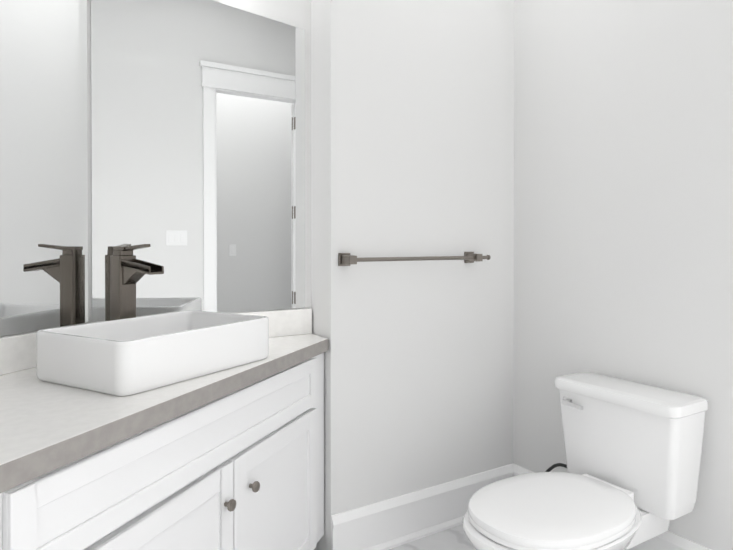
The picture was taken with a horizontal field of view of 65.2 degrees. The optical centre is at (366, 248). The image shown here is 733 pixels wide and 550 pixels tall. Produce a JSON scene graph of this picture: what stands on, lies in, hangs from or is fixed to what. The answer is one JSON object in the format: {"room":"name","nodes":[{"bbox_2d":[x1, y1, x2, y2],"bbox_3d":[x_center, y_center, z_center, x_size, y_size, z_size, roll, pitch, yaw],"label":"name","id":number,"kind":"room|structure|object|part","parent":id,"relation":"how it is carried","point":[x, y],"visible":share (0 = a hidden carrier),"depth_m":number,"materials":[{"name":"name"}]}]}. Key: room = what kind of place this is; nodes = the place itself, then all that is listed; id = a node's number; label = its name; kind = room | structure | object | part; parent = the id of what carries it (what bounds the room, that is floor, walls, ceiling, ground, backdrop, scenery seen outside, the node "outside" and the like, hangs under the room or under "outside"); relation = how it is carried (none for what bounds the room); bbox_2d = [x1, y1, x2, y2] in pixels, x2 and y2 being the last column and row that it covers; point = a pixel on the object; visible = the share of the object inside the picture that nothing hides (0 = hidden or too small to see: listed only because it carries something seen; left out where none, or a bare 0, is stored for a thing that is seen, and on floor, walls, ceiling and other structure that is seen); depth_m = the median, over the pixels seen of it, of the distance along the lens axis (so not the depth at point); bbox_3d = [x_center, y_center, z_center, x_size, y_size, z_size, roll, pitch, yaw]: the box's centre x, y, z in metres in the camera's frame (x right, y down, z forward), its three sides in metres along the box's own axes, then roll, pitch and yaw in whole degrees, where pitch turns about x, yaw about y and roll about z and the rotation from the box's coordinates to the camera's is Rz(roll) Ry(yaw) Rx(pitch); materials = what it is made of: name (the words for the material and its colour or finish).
{"room":"bathroom","nodes":[
{"label":"bathroom","id":0,"kind":"room"},
{"bbox_2d":[0,33,88,337],"bbox_3d":[-1.345,-0.381,1.049,0.120,3.300,2.670,0,1,20],"label":"wall","id":1,"kind":"structure","parent":0,"point":[88,249],"depth_m":1.95,"materials":[{"name":"white paint"}]},
{"bbox_2d":[0,0,87,335],"bbox_3d":[-1.290,-0.352,1.008,0.005,1.225,1.990,0,1,20],"label":"mirror","id":2,"kind":"object","parent":1,"relation":"attached to","point":[43,183],"visible":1,"depth_m":1.78,"materials":[{"name":"clear glass"}]},
{"bbox_2d":[0,308,311,374],"bbox_3d":[-0.817,0.311,1.547,1.893,0.104,0.834,0,1,-32],"label":"backsplash","id":3,"kind":"structure","parent":1,"relation":"attached to","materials":[{"name":"stone"}]},
{"bbox_2d":[87,0,310,322],"bbox_3d":[-0.830,-0.391,2.106,1.330,3.300,0.130,0,1,-32],"label":"wall","id":4,"kind":"structure","parent":0,"point":[296,13],"depth_m":2.35,"materials":[{"name":"white paint"}]},
{"bbox_2d":[91,0,304,321],"bbox_3d":[-0.598,-0.363,2.169,0.806,1.225,0.005,0,1,-32],"label":"mirror","id":5,"kind":"object","parent":4,"relation":"attached to","point":[198,143],"visible":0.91,"depth_m":2.15,"materials":[{"name":"clear glass"}]},
{"bbox_2d":[314,524,474,549],"bbox_3d":[0.414,1.302,0.677,5.600,0.060,4.100,0,1,-32],"label":"floor","id":6,"kind":"structure","parent":0,"point":[454,538],"depth_m":2.44,"materials":[{"name":"tile"}]},
{"bbox_2d":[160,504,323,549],"bbox_3d":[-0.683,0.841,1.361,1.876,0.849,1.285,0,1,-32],"label":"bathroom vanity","id":7,"kind":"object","parent":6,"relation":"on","point":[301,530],"depth_m":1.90,"materials":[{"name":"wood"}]},
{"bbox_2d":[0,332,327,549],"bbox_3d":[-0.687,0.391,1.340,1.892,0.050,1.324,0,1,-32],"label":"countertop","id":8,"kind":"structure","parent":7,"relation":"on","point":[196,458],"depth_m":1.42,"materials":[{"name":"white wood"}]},
{"bbox_2d":[110,244,163,319],"bbox_3d":[-0.769,0.173,1.911,0.206,0.374,0.072,0,1,31],"label":"faucet","id":9,"kind":"object","parent":8,"relation":"on","point":[128,270],"visible":0.79,"depth_m":1.91,"materials":[{"name":"grey metal"}]},
{"bbox_2d":[36,310,268,395],"bbox_3d":[-0.617,0.294,1.734,0.385,0.135,0.572,0,1,30],"label":"sink","id":10,"kind":"object","parent":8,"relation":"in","point":[127,356],"visible":1,"depth_m":1.56,"materials":[{"name":"white ceramic"}]},
{"bbox_2d":[462,372,707,549],"bbox_3d":[0.677,0.893,2.062,0.858,0.733,0.651,0,1,-32],"label":"toilet","id":11,"kind":"object","parent":6,"relation":"on","point":[633,452],"visible":1,"depth_m":1.99,"materials":[{"name":"white ceramic"}]},
{"bbox_3d":[0.987,0.750,2.175,0.203,0.364,0.498,0,1,-32],"label":"tank","id":12,"kind":"part","parent":11,"relation":"part of","materials":[{"name":"white ceramic"}]},
{"bbox_2d":[311,0,513,549],"bbox_3d":[0.253,-0.397,2.686,1.120,3.300,0.300,0,1,-32],"label":"wall","id":13,"kind":"structure","parent":0,"point":[412,128],"depth_m":2.48,"materials":[{"name":"white paint"}]},
{"bbox_2d":[338,252,490,265],"bbox_3d":[0.232,0.043,2.453,0.767,0.052,0.077,0,1,-32],"label":"towel rail","id":14,"kind":"object","parent":13,"relation":"attached to","point":[346,259],"visible":1,"depth_m":2.39,"materials":[{"name":"grey metal"}]},
{"bbox_2d":[331,463,513,549],"bbox_3d":[0.298,1.157,2.534,1.020,0.195,0.030,0,1,-32],"label":"baseboard","id":15,"kind":"structure","parent":13,"relation":"attached to","point":[388,524],"depth_m":2.46,"materials":[{"name":"white paint"}]},
{"bbox_2d":[513,0,732,549],"bbox_3d":[1.070,-0.394,2.343,0.100,3.300,1.750,0,1,-32],"label":"wall","id":16,"kind":"structure","parent":0,"point":[623,189],"depth_m":2.29,"materials":[{"name":"white paint"}]},
{"bbox_2d":[513,464,711,549],"bbox_3d":[1.068,1.160,2.238,0.030,0.195,1.350,0,1,-32],"label":"baseboard","id":17,"kind":"structure","parent":16,"relation":"attached to","point":[667,540],"depth_m":2.15,"materials":[{"name":"white paint"}]}
]}

